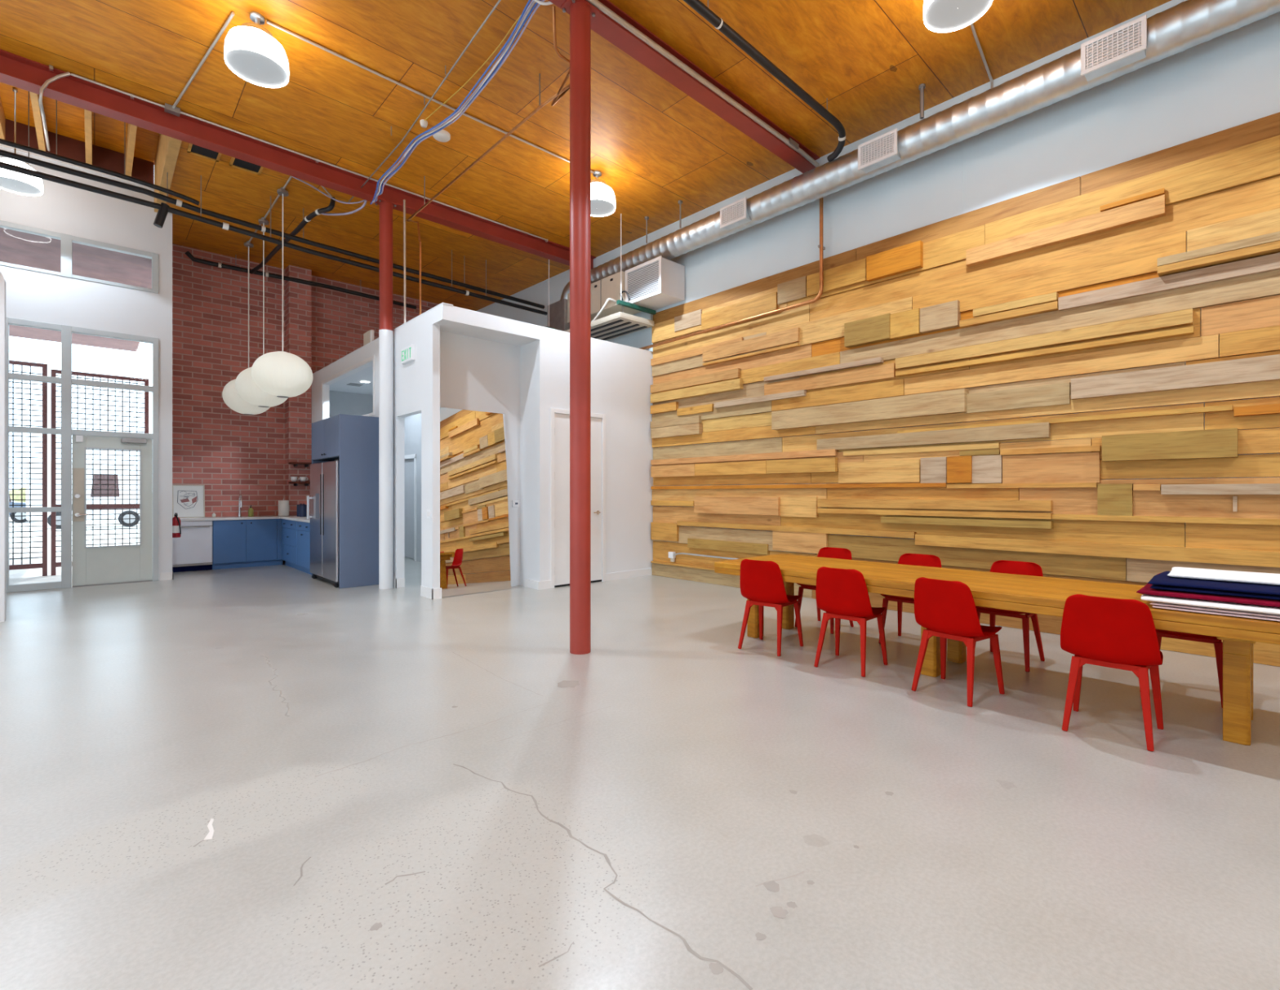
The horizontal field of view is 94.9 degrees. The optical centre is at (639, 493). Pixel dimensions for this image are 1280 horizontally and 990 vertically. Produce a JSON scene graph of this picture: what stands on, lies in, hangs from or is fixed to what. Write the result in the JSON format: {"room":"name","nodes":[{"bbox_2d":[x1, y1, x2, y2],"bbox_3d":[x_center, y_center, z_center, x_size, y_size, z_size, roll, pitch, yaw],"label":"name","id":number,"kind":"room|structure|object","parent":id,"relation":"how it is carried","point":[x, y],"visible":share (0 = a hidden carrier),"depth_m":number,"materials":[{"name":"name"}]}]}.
{"room":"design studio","nodes":[
{"label":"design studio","id":0,"kind":"room"},
{"bbox_2d":[0,271,5,622],"bbox_3d":[-8.266,-0.535,5.289,3.480,3.870,0.160,0,0,-43],"label":"wall","id":1,"kind":"structure","parent":0,"point":[2,283],"depth_m":6.41,"materials":[{"name":"white paint"}]},
{"bbox_2d":[0,119,172,580],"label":"wall","id":2,"kind":"structure","parent":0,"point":[31,295],"depth_m":8.99,"materials":[{"name":"white paint"}]},
{"bbox_2d":[0,220,158,293],"bbox_3d":[-9.209,-3.525,8.125,3.955,0.630,0.120,0,0,-43],"label":"window","id":3,"kind":"structure","parent":2,"relation":"attached to","point":[66,241],"depth_m":8.74,"materials":[{"name":"white metal"}]},
{"bbox_2d":[5,316,158,592],"bbox_3d":[-8.385,-0.545,8.890,1.706,3.890,0.120,0,0,-43],"label":"door frame","id":4,"kind":"structure","parent":2,"relation":"attached to","point":[66,432],"depth_m":8.72,"materials":[{"name":"white metal"}]},
{"bbox_2d":[71,435,152,587],"bbox_3d":[-8.126,0.265,9.076,0.923,2.270,0.130,0,0,-43],"label":"door","id":5,"kind":"structure","parent":4,"relation":"attached to","point":[116,564],"depth_m":9.04,"materials":[{"name":"grey paint"}]},
{"bbox_2d":[172,513,181,537],"bbox_3d":[-7.796,0.535,9.871,0.142,0.410,0.177,0,0,-43],"label":"fire extinguisher","id":6,"kind":"object","parent":2,"relation":"attached to","point":[176,522],"visible":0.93,"depth_m":9.84,"materials":[{"name":"red metal"}]},
{"bbox_2d":[172,243,439,561],"bbox_3d":[-6.328,-1.650,12.866,6.370,6.100,0.530,0,0,-43],"label":"wall","id":7,"kind":"structure","parent":0,"point":[229,452],"depth_m":11.59,"materials":[{"name":"red brick"}]},
{"bbox_2d":[184,251,416,309],"bbox_3d":[-6.735,-4.413,12.119,4.192,0.382,0.222,0,0,-38],"label":"pipe","id":8,"kind":"object","parent":7,"relation":"attached to","point":[188,254],"visible":1,"depth_m":11.85,"materials":[{"name":"metal"}]},
{"bbox_2d":[249,196,335,274],"bbox_3d":[-6.073,-4.295,10.028,4.088,0.241,0.240,0,0,42],"label":"conduit","id":9,"kind":"object","parent":8,"relation":"attached to","point":[307,219],"visible":0.93,"depth_m":9.26,"materials":[{"name":"metal"}]},
{"bbox_2d":[321,200,367,215],"bbox_3d":[-4.424,-4.285,8.822,0.785,0.164,0.116,0,0,9],"label":"cable","id":10,"kind":"object","parent":9,"relation":"attached to","point":[366,201],"visible":0.87,"depth_m":8.85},
{"bbox_2d":[328,364,373,395],"bbox_3d":[-3.555,-2.230,11.518,3.660,0.060,5.880,0,0,-43],"label":"ceiling","id":11,"kind":"structure","parent":0,"point":[366,374],"depth_m":11.81,"materials":[{"name":"white paint"}]},
{"bbox_2d":[328,390,421,561],"bbox_3d":[-3.555,-0.400,11.518,3.660,3.600,5.880,0,0,-43],"label":"wall","id":12,"kind":"structure","parent":0,"point":[340,402],"depth_m":12.54,"materials":[{"name":"grey paint"}]},
{"bbox_2d":[311,302,653,588],"bbox_3d":[-3.374,-0.526,11.230,3.785,3.852,6.548,0,0,-43],"label":"wall partition","id":13,"kind":"structure","parent":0,"point":[466,359],"depth_m":8.75,"materials":[{"name":"white paint"}]},
{"bbox_2d":[320,355,374,420],"bbox_3d":[-5.210,-1.730,10.514,0.133,0.960,3.000,0,0,-43],"label":"window","id":14,"kind":"structure","parent":13,"relation":"in","point":[325,384],"depth_m":10.78,"materials":[{"name":"white paint"}]},
{"bbox_2d":[363,329,373,346],"bbox_3d":[-4.401,-2.571,9.695,0.140,0.238,0.700,0,0,-43],"label":"emergency light","id":15,"kind":"object","parent":13,"relation":"on","point":[368,336],"visible":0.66,"depth_m":9.71,"materials":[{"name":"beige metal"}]},
{"bbox_2d":[403,200,405,323],"bbox_3d":[-3.444,-3.375,8.605,0.028,1.850,0.050,0,0,-43],"label":"conduit","id":16,"kind":"object","parent":13,"relation":"on","point":[404,201],"visible":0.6,"depth_m":8.60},
{"bbox_2d":[400,344,415,364],"bbox_3d":[-3.287,-1.965,8.321,0.054,0.210,0.390,0,0,-43],"label":"exit sign","id":17,"kind":"object","parent":13,"relation":"attached to","point":[407,353],"visible":1,"depth_m":8.26,"materials":[{"name":"white plastic"}]},
{"bbox_2d":[404,457,413,558],"bbox_3d":[-4.958,0.310,12.617,0.040,2.120,0.880,0,0,-43],"label":"door","id":18,"kind":"structure","parent":13,"relation":"in","point":[409,463],"depth_m":12.55,"materials":[{"name":"grey paint"}]},
{"bbox_2d":[404,453,416,560],"bbox_3d":[-5.002,0.290,12.576,0.020,2.220,1.040,0,0,-43],"label":"trim","id":19,"kind":"structure","parent":13,"relation":"attached to","point":[414,455],"depth_m":12.20,"materials":[{"name":"white paint"}]},
{"bbox_2d":[393,577,441,599],"bbox_3d":[-3.289,1.330,8.444,0.132,0.140,1.747,0,0,-43],"label":"baseboard","id":20,"kind":"structure","parent":13,"relation":"attached to","point":[431,593],"depth_m":7.91,"materials":[{"name":"white paint"}]},
{"bbox_2d":[550,408,605,588],"bbox_3d":[-0.946,0.070,9.041,1.046,2.660,0.140,0,0,-43],"label":"door","id":21,"kind":"structure","parent":13,"relation":"in","point":[559,423],"depth_m":8.89,"materials":[{"name":"white paint"}]},
{"bbox_2d":[524,568,652,590],"bbox_3d":[-0.756,1.340,9.441,2.302,0.120,0.372,0,0,-43],"label":"baseboard","id":22,"kind":"structure","parent":13,"relation":"attached to","point":[539,585],"depth_m":9.49,"materials":[{"name":"white paint"}]},
{"bbox_2d":[0,0,1171,311],"bbox_3d":[-3.297,-4.848,3.625,14.500,1.023,18.200,0,0,-43],"label":"ceiling","id":23,"kind":"structure","parent":0,"point":[656,147],"depth_m":6.61,"materials":[{"name":"orange wood"}]},
{"bbox_2d":[0,97,5,140],"bbox_3d":[-7.931,-5.117,7.142,0.070,0.345,3.040,0,0,-43],"label":"rafter","id":24,"kind":"object","parent":23,"relation":"attached to","point":[2,120],"visible":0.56,"depth_m":8.05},
{"bbox_2d":[0,88,43,195],"bbox_3d":[-8.177,-4.654,7.692,0.516,1.268,0.516,0,0,-43],"label":"lamp","id":25,"kind":"object","parent":23,"relation":"hanging from","point":[11,181],"visible":0.81,"depth_m":7.68,"materials":[{"name":"white"}]},
{"bbox_2d":[29,91,45,151],"bbox_3d":[-7.635,-5.117,7.416,0.070,0.345,3.040,0,0,-43],"label":"rafter","id":26,"kind":"object","parent":23,"relation":"attached to","point":[34,97],"visible":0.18,"depth_m":7.82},
{"bbox_2d":[38,71,71,151],"bbox_3d":[-7.314,-4.521,7.379,0.247,0.883,3.247,0,0,-44],"label":"conduit","id":27,"kind":"object","parent":23,"relation":"attached to","point":[48,82],"visible":1,"depth_m":6.27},
{"bbox_2d":[84,109,92,164],"bbox_3d":[-7.276,-5.117,7.750,0.070,0.345,3.040,0,0,-43],"label":"rafter","id":28,"kind":"object","parent":23,"relation":"attached to","point":[88,114],"visible":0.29,"depth_m":8.13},
{"bbox_2d":[0,100,199,205],"bbox_3d":[-7.051,-4.711,7.747,2.006,1.158,0.071,0,0,-43],"label":"pipe","id":29,"kind":"object","parent":23,"relation":"hanging from","point":[4,142],"visible":0.91,"depth_m":7.69,"materials":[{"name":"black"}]},
{"bbox_2d":[125,123,137,176],"bbox_3d":[-6.947,-5.117,8.055,0.070,0.345,3.040,0,0,-43],"label":"rafter","id":30,"kind":"object","parent":23,"relation":"attached to","point":[131,129],"visible":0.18,"depth_m":8.49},
{"bbox_2d":[154,133,182,213],"bbox_3d":[-6.665,-4.895,8.297,0.120,0.790,3.110,0,0,-43],"label":"beam","id":31,"kind":"structure","parent":23,"relation":"attached to","point":[168,148],"depth_m":8.26,"materials":[{"name":"wood"}]},
{"bbox_2d":[172,12,235,108],"bbox_3d":[-4.645,-4.495,6.194,2.218,0.058,0.026,0,0,40],"label":"conduit","id":32,"kind":"object","parent":23,"relation":"attached to","point":[232,15],"visible":1,"depth_m":6.04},
{"bbox_2d":[186,143,222,162],"bbox_3d":[-5.726,-4.530,7.742,0.340,0.032,0.420,0,0,-43],"label":"ceiling vent","id":33,"kind":"object","parent":23,"relation":"in","point":[202,152],"visible":0.59,"depth_m":7.81,"materials":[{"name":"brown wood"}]},
{"bbox_2d":[222,378,270,415],"label":"pendant","id":34,"kind":"object","parent":23,"relation":"hanging from","point":[233,400],"depth_m":10.42,"materials":[{"name":"white"}]},
{"bbox_2d":[229,156,263,175],"bbox_3d":[-5.382,-4.530,8.062,0.360,0.032,0.420,0,0,-43],"label":"ceiling vent","id":35,"kind":"object","parent":23,"relation":"in","point":[235,162],"visible":0.59,"depth_m":8.12,"materials":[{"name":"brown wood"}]},
{"bbox_2d":[244,240,253,368],"label":"pendant canopy","id":36,"kind":"object","parent":23,"relation":"hanging from","point":[246,244],"depth_m":10.70,"materials":[{"name":"white"}]},
{"bbox_2d":[223,12,288,88],"bbox_3d":[-3.610,-4.248,5.545,0.516,0.496,0.516,0,0,-43],"label":"lamp","id":37,"kind":"object","parent":23,"relation":"hanging from","point":[251,52],"visible":1,"depth_m":5.45,"materials":[{"name":"white"}]},
{"bbox_2d":[235,367,288,407],"label":"pendant","id":38,"kind":"object","parent":23,"relation":"hanging from","point":[249,390],"depth_m":9.46,"materials":[{"name":"white"}]},
{"bbox_2d":[262,240,264,355],"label":"pendant cord","id":39,"kind":"object","parent":23,"relation":"hanging from","point":[263,240],"depth_m":9.75,"materials":[{"name":"white"}]},
{"bbox_2d":[0,91,544,309],"bbox_3d":[-5.056,-4.607,9.710,8.201,1.365,0.101,0,0,-43],"label":"insulated pipe","id":40,"kind":"object","parent":23,"relation":"hanging from","point":[28,160],"visible":0.93,"depth_m":8.67,"materials":[{"name":"black rubber"}]},
{"bbox_2d":[0,161,546,315],"bbox_3d":[-4.984,-4.115,9.632,8.201,0.884,0.100,0,0,-43],"label":"insulated pipe","id":41,"kind":"object","parent":23,"relation":"hanging from","point":[163,208],"visible":1,"depth_m":8.44,"materials":[{"name":"black rubber"}]},
{"bbox_2d":[251,187,313,398],"bbox_3d":[-5.327,-2.993,8.767,0.789,3.116,0.789,0,0,-43],"label":"pendant","id":42,"kind":"object","parent":23,"relation":"hanging from","point":[279,374],"visible":1,"depth_m":8.53,"materials":[{"name":"white"}]},
{"bbox_2d":[347,0,501,202],"bbox_3d":[-2.795,-4.452,7.017,0.152,0.118,4.960,0,0,-39],"label":"pipe","id":43,"kind":"object","parent":23,"relation":"hanging from","point":[499,1],"visible":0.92,"depth_m":6.40,"materials":[{"name":"metal"}]},
{"bbox_2d":[266,20,594,173],"bbox_3d":[-2.104,-4.478,6.897,3.901,0.027,0.051,0,0,-42],"label":"conduit","id":44,"kind":"object","parent":23,"relation":"attached to","point":[269,23],"visible":1,"depth_m":6.43,"materials":[{"name":"metal"}]},
{"bbox_2d":[432,129,450,142],"bbox_3d":[-2.487,-4.481,7.370,0.210,0.050,0.210,0,0,-43],"label":"smoke detector","id":45,"kind":"object","parent":23,"relation":"attached to","point":[442,135],"visible":0.89,"depth_m":7.34,"materials":[{"name":"white plastic"}]},
{"bbox_2d":[369,0,545,204],"bbox_3d":[-2.322,-4.278,6.809,0.213,0.275,4.485,0,0,-43],"label":"cable bundle","id":46,"kind":"object","parent":23,"relation":"hanging from","point":[505,48],"visible":0.98,"depth_m":6.30,"materials":[{"name":"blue plastic"}]},
{"bbox_2d":[424,1,536,121],"bbox_3d":[-1.710,-4.440,6.155,0.078,0.091,2.527,0,0,-43],"label":"cable","id":47,"kind":"object","parent":23,"relation":"attached to","point":[485,62],"visible":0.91,"depth_m":6.17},
{"bbox_2d":[406,6,569,242],"bbox_3d":[-1.941,-4.104,7.181,0.495,0.833,4.498,0,0,-37],"label":"copper pipe","id":48,"kind":"object","parent":23,"relation":"hanging from","point":[562,91],"visible":0.92,"depth_m":6.36,"materials":[{"name":"metal"}]},
{"bbox_2d":[545,213,656,331],"bbox_3d":[-0.789,-3.711,10.529,0.870,1.655,2.413,0,0,-43],"label":"handler","id":49,"kind":"object","parent":23,"relation":"hanging from","point":[607,294],"visible":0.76,"depth_m":10.16,"materials":[{"name":"beige metal"}]},
{"bbox_2d":[564,300,653,341],"bbox_3d":[-0.582,-2.982,10.307,0.770,0.307,1.600,0,0,-43],"label":"pan","id":50,"kind":"object","parent":49,"relation":"hanging from","point":[620,323],"visible":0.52,"depth_m":9.97,"materials":[{"name":"beige metal"}]},
{"bbox_2d":[591,315,653,341],"bbox_3d":[-0.582,-2.850,10.307,0.770,0.020,1.600,0,0,-43],"label":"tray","id":51,"kind":"object","parent":50,"relation":"on","point":[612,326],"depth_m":9.98,"materials":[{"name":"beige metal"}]},
{"bbox_2d":[591,170,615,217],"bbox_3d":[-0.599,-4.247,8.245,0.516,0.495,0.516,0,0,-43],"label":"lamp","id":52,"kind":"object","parent":23,"relation":"hanging from","point":[602,197],"visible":0.82,"depth_m":8.12,"materials":[{"name":"white"}]},
{"bbox_2d":[683,0,845,161],"bbox_3d":[-0.345,-4.257,4.515,7.636,0.389,0.332,0,0,-43],"label":"insulated pipe","id":53,"kind":"object","parent":23,"relation":"hanging from","point":[700,7],"visible":1,"depth_m":5.85,"materials":[{"name":"black rubber"}]},
{"bbox_2d":[918,83,925,119],"bbox_3d":[3.068,-4.261,6.396,0.065,0.353,0.065,0,0,-20],"label":"hanger","id":54,"kind":"object","parent":23,"relation":"hanging from","point":[922,86],"visible":1,"depth_m":6.38,"materials":[{"name":"metal"}]},
{"bbox_2d":[591,0,1279,284],"bbox_3d":[3.251,-3.930,6.375,0.364,0.364,12.122,0,0,-43],"label":"spiral duct","id":55,"kind":"object","parent":54,"relation":"hanging from","point":[1187,24],"visible":0.79,"depth_m":5.98,"materials":[{"name":"metal"}]},
{"bbox_2d":[720,196,751,230],"bbox_3d":[1.343,-3.890,8.206,0.164,0.280,0.450,0,0,-43],"label":"supply register","id":56,"kind":"object","parent":55,"relation":"attached to","point":[732,215],"visible":1,"depth_m":8.15,"materials":[{"name":"metal"}]},
{"bbox_2d":[857,128,901,173],"bbox_3d":[2.738,-3.890,6.703,0.164,0.280,0.450,0,0,-43],"label":"supply register","id":57,"kind":"object","parent":55,"relation":"attached to","point":[881,151],"visible":1,"depth_m":6.65,"materials":[{"name":"metal"}]},
{"bbox_2d":[1080,14,1146,81],"bbox_3d":[4.167,-3.890,5.164,0.164,0.280,0.450,0,0,-43],"label":"supply register","id":58,"kind":"object","parent":55,"relation":"attached to","point":[1125,45],"visible":1,"depth_m":5.11,"materials":[{"name":"metal"}]},
{"bbox_2d":[923,0,992,32],"bbox_3d":[2.622,-4.212,4.848,0.516,0.425,0.516,0,0,-43],"label":"lamp","id":59,"kind":"object","parent":23,"relation":"hanging from","point":[939,15],"visible":1,"depth_m":4.90,"materials":[{"name":"white"}]},
{"bbox_2d":[969,22,993,88],"bbox_3d":[3.214,-4.236,5.633,0.039,0.372,1.752,0,0,40],"label":"conduit","id":60,"kind":"object","parent":23,"relation":"attached to","point":[972,27],"visible":0.62,"depth_m":5.89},
{"bbox_2d":[0,556,1279,989],"bbox_3d":[-3.294,1.460,3.696,14.600,0.121,18.300,0,0,-43],"label":"floor","id":61,"kind":"structure","parent":0,"point":[276,777],"depth_m":2.71,"materials":[{"name":"concrete"}]},
{"bbox_2d":[172,520,212,572],"bbox_3d":[-8.229,0.948,10.740,0.620,0.905,0.640,0,0,-43],"label":"dishwasher","id":62,"kind":"object","parent":61,"relation":"on","point":[193,551],"visible":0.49,"depth_m":10.56,"materials":[{"name":"metal"}]},
{"bbox_2d":[212,519,283,569],"bbox_3d":[-7.591,0.948,11.345,1.130,0.905,0.622,0,0,-43],"label":"base cabinet","id":63,"kind":"object","parent":61,"relation":"on","point":[236,544],"visible":0.97,"depth_m":11.11,"materials":[{"name":"blue wood"}]},
{"bbox_2d":[281,519,300,570],"bbox_3d":[-6.394,0.948,11.242,0.628,0.905,1.140,0,0,-43],"label":"base cabinet","id":64,"kind":"object","parent":61,"relation":"on","point":[289,530],"visible":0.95,"depth_m":11.02,"materials":[{"name":"blue wood"}]},
{"bbox_2d":[296,520,311,574],"bbox_3d":[-5.631,0.948,10.420,0.628,0.905,1.095,0,0,-43],"label":"base cabinet","id":65,"kind":"object","parent":61,"relation":"on","point":[303,532],"visible":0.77,"depth_m":10.29,"materials":[{"name":"blue wood"}]},
{"bbox_2d":[179,515,310,523],"bbox_3d":[-6.858,0.471,10.482,2.339,0.043,2.896,0,0,-43],"label":"countertop","id":66,"kind":"structure","parent":65,"relation":"on","point":[304,519],"depth_m":10.85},
{"bbox_2d":[172,484,204,518],"bbox_3d":[-8.386,0.144,10.923,0.480,0.610,0.085,0,0,-43],"label":"framed print","id":67,"kind":"object","parent":66,"relation":"on","point":[188,500],"visible":1,"depth_m":10.92,"materials":[{"name":"white paper"}]},
{"bbox_2d":[278,498,288,516],"bbox_3d":[-7.040,0.280,11.612,0.184,0.340,0.184,0,0,-43],"label":"paper towel roll","id":68,"kind":"object","parent":66,"relation":"on","point":[283,505],"visible":1,"depth_m":11.53,"materials":[{"name":"white paper"}]},
{"bbox_2d":[306,459,339,587],"bbox_3d":[-4.756,0.447,9.383,0.705,1.904,1.455,0,0,-43],"label":"refrigerator","id":69,"kind":"object","parent":61,"relation":"on","point":[324,517],"visible":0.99,"depth_m":9.06,"materials":[{"name":"metal"}]},
{"bbox_2d":[311,413,378,588],"bbox_3d":[-4.724,0.115,9.409,0.652,2.570,1.540,0,0,-43],"label":"tall cabinet","id":70,"kind":"object","parent":61,"relation":"on","point":[350,439],"visible":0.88,"depth_m":8.85,"materials":[{"name":"blue wood"}]},
{"bbox_2d":[373,197,398,589],"bbox_3d":[-3.752,-1.445,8.687,0.280,5.690,0.200,0,0,-43],"label":"steel column","id":71,"kind":"structure","parent":61,"relation":"on","point":[386,207],"depth_m":8.61,"materials":[{"name":"metal"}]},
{"bbox_2d":[0,48,595,269],"bbox_3d":[-6.057,-4.393,6.562,14.050,0.275,0.200,0,0,-43],"label":"steel beam","id":72,"kind":"structure","parent":71,"relation":"on","point":[17,71],"depth_m":7.46,"materials":[{"name":"metal"}]},
{"bbox_2d":[48,65,547,242],"bbox_3d":[-3.935,-4.496,8.340,6.280,0.068,0.100,0,0,-43],"label":"conduit","id":73,"kind":"object","parent":72,"relation":"attached to","point":[168,108],"visible":1,"depth_m":7.43,"materials":[{"name":"metal"}]},
{"bbox_2d":[440,407,511,597],"bbox_3d":[-2.357,0.106,8.318,1.090,2.580,0.200,0,0,-43],"label":"leaning mirror","id":74,"kind":"object","parent":61,"relation":"on","point":[475,555],"visible":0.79,"depth_m":8.30,"materials":[{"name":"clear glass"}]},
{"bbox_2d":[560,0,599,654],"bbox_3d":[-0.528,-1.445,5.199,0.280,5.690,0.200,0,0,-43],"label":"steel column","id":75,"kind":"structure","parent":61,"relation":"on","point":[580,11],"depth_m":5.12,"materials":[{"name":"metal"}]},
{"bbox_2d":[548,0,819,173],"bbox_3d":[-2.832,-4.357,3.088,14.050,0.204,0.200,0,0,-43],"label":"steel beam","id":76,"kind":"structure","parent":75,"relation":"on","point":[602,24],"depth_m":6.18,"materials":[{"name":"metal"}]},
{"bbox_2d":[586,0,819,167],"bbox_3d":[0.845,-4.318,6.330,4.052,0.085,0.070,0,0,-43],"label":"conduit","id":77,"kind":"object","parent":76,"relation":"attached to","point":[789,142],"visible":0.91,"depth_m":6.07,"materials":[{"name":"metal"}]},
{"bbox_2d":[737,559,803,656],"bbox_3d":[1.182,0.993,5.341,0.460,0.819,0.510,0,0,39],"label":"dining chair","id":78,"kind":"object","parent":61,"relation":"on","point":[761,582],"visible":1,"depth_m":5.20,"materials":[{"name":"red plastic"}]},
{"bbox_2d":[794,546,853,634],"bbox_3d":[1.940,0.993,6.167,0.510,0.819,0.460,0,0,-43],"label":"dining chair","id":79,"kind":"object","parent":61,"relation":"on","point":[825,552],"visible":0.24,"depth_m":6.25,"materials":[{"name":"red plastic"}]},
{"bbox_2d":[813,566,888,676],"bbox_3d":[1.708,0.993,4.777,0.460,0.819,0.511,0,0,42],"label":"dining chair","id":80,"kind":"object","parent":61,"relation":"on","point":[842,593],"visible":1,"depth_m":4.64,"materials":[{"name":"red plastic"}]},
{"bbox_2d":[878,553,942,644],"bbox_3d":[2.541,0.993,5.492,0.460,0.819,0.510,0,0,44],"label":"dining chair","id":81,"kind":"object","parent":61,"relation":"on","point":[913,559],"visible":0.37,"depth_m":5.62,"materials":[{"name":"red plastic"}]},
{"bbox_2d":[911,577,1004,706],"bbox_3d":[2.229,0.993,4.141,0.510,0.819,0.460,0,0,-36],"label":"dining chair","id":82,"kind":"object","parent":61,"relation":"on","point":[947,609],"visible":1,"depth_m":4.03,"materials":[{"name":"red plastic"}]},
{"bbox_2d":[714,554,1279,745],"bbox_3d":[2.508,1.029,4.552,1.130,0.742,4.060,0,0,-43],"label":"dining table","id":83,"kind":"object","parent":61,"relation":"on","point":[1047,596],"visible":0.62,"depth_m":3.96,"materials":[{"name":"brown wood"}]},
{"bbox_2d":[1150,601,1279,621],"bbox_3d":[3.459,0.641,3.288,0.699,0.030,0.851,0,0,-43],"label":"folded cloth","id":84,"kind":"object","parent":83,"relation":"on","point":[1273,617],"visible":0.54,"depth_m":3.18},
{"bbox_2d":[1141,594,1279,614],"bbox_3d":[3.449,0.609,3.314,0.730,0.030,0.898,0,0,-43],"label":"folded cloth","id":85,"kind":"object","parent":84,"relation":"on","point":[1188,602],"visible":0.42,"depth_m":3.19,"materials":[{"name":"fabric"}]},
{"bbox_2d":[1136,583,1279,607],"bbox_3d":[3.474,0.577,3.345,0.716,0.030,0.916,0,0,-43],"label":"folded cloth","id":86,"kind":"object","parent":85,"relation":"on","point":[1145,589],"visible":0.52,"depth_m":3.24,"materials":[{"name":"fabric"}]},
{"bbox_2d":[1147,571,1279,599],"bbox_3d":[3.523,0.535,3.366,0.741,0.050,0.884,0,0,-43],"label":"folded cloth","id":87,"kind":"object","parent":86,"relation":"on","point":[1162,580],"visible":0.7,"depth_m":3.28,"materials":[{"name":"fabric"}]},
{"bbox_2d":[1167,567,1279,585],"bbox_3d":[3.638,0.494,3.433,0.510,0.028,0.822,0,0,-43],"label":"folded cloth","id":88,"kind":"object","parent":87,"relation":"on","point":[1271,579],"visible":1,"depth_m":3.46,"materials":[{"name":"fabric"}]},
{"bbox_2d":[974,560,1044,671],"bbox_3d":[3.076,0.993,4.914,0.510,0.819,0.460,0,0,-41],"label":"dining chair","id":89,"kind":"object","parent":61,"relation":"on","point":[1015,567],"visible":0.43,"depth_m":4.89,"materials":[{"name":"red plastic"}]},
{"bbox_2d":[1060,594,1164,751],"bbox_3d":[2.793,0.993,3.483,0.510,0.819,0.460,0,0,-45],"label":"dining chair","id":90,"kind":"object","parent":61,"relation":"on","point":[1117,633],"visible":1,"depth_m":3.34,"materials":[{"name":"red plastic"}]},
{"bbox_2d":[1139,573,1222,708],"bbox_3d":[3.832,0.993,4.130,0.510,0.819,0.460,0,0,-43],"label":"dining chair","id":91,"kind":"object","parent":61,"relation":"on","point":[1218,644],"visible":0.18,"depth_m":3.90,"materials":[{"name":"red plastic"}]},
{"bbox_2d":[476,0,1279,581],"bbox_3d":[1.914,-1.650,8.462,0.200,6.100,18.200,0,0,-43],"label":"wall","id":92,"kind":"structure","parent":0,"point":[1231,79],"depth_m":6.23,"materials":[{"name":"grey paint"}]},
{"bbox_2d":[625,256,684,310],"bbox_3d":[0.243,-3.420,9.674,0.560,0.580,0.850,0,0,-43],"label":"hvac unit","id":93,"kind":"object","parent":92,"relation":"attached to","point":[659,282],"visible":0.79,"depth_m":9.46,"materials":[{"name":"white metal"}]},
{"bbox_2d":[960,97,962,214],"bbox_3d":[3.572,-3.725,6.526,0.004,1.350,0.015,0,0,-43],"label":"trim","id":94,"kind":"structure","parent":92,"relation":"attached to","point":[961,97],"depth_m":6.52,"materials":[{"name":"grey paint"}]},
{"bbox_2d":[650,111,1279,666],"bbox_3d":[4.055,-0.844,5.878,0.174,4.481,11.392,0,0,-43],"label":"cladding","id":95,"kind":"object","parent":92,"relation":"attached to","point":[1099,272],"visible":0.96,"depth_m":6.08,"materials":[{"name":"wood"}]},
{"bbox_2d":[668,551,739,561],"bbox_3d":[1.165,1.041,9.013,0.062,0.169,1.987,0,0,-43],"label":"outlet box","id":96,"kind":"object","parent":95,"relation":"attached to","point":[672,555],"visible":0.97,"depth_m":9.39,"materials":[{"name":"white metal"}]},
{"bbox_2d":[640,197,825,349],"bbox_3d":[0.487,-3.175,9.713,0.130,1.457,5.626,0,0,-43],"label":"copper pipe","id":97,"kind":"object","parent":95,"relation":"attached to","point":[820,246],"visible":0.75,"depth_m":7.91,"materials":[{"name":"metal"}]},
{"label":"outside","id":98,"kind":"structure","parent":0,"visible":0},
{"bbox_2d":[8,516,139,584],"bbox_3d":[-31.144,1.480,40.901,70.000,0.120,77.670,0,0,-43],"label":"ground","id":99,"kind":"structure","parent":98,"point":[23,575],"depth_m":16.79,"materials":[{"name":"concrete"}]},
{"bbox_2d":[8,487,26,502],"bbox_3d":[-45.946,0.372,41.939,18.859,2.097,2.189,0,0,-43],"label":"hedge","id":100,"kind":"object","parent":99,"relation":"on","point":[15,491],"visible":0.03,"depth_m":42.16,"materials":[{"name":"yellow plant"}]},
{"bbox_2d":[8,495,27,523],"bbox_3d":[-30.948,0.700,28.343,3.000,1.440,1.745,0,0,-43],"label":"car","id":101,"kind":"object","parent":99,"relation":"on","point":[15,518],"visible":0.38,"depth_m":28.21,"materials":[{"name":"grey paint"}]},
{"bbox_2d":[8,360,47,576],"bbox_3d":[-11.491,-0.405,8.981,3.435,3.650,0.060,0,0,-43],"label":"security gate","id":102,"kind":"object","parent":99,"relation":"on","point":[44,565],"visible":0.94,"depth_m":10.01,"materials":[{"name":"metal"}]},
{"bbox_2d":[26,460,139,528],"bbox_3d":[-22.959,0.060,24.844,4.050,2.720,1.745,0,0,-43],"label":"van","id":103,"kind":"object","parent":99,"relation":"on","point":[33,465],"visible":0.38,"depth_m":24.27,"materials":[{"name":"white paint"}]},
{"bbox_2d":[50,368,148,575],"bbox_3d":[-9.723,-0.365,10.622,1.300,3.570,0.060,0,0,-43],"label":"security gate","id":104,"kind":"object","parent":99,"relation":"on","point":[54,564],"visible":0.66,"depth_m":10.59,"materials":[{"name":"metal"}]},
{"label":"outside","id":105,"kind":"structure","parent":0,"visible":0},
{"bbox_2d":[0,227,151,351],"bbox_3d":[-14.785,-4.160,9.976,9.900,0.120,10.060,0,0,-43],"label":"ceiling","id":106,"kind":"structure","parent":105,"point":[16,247],"depth_m":10.50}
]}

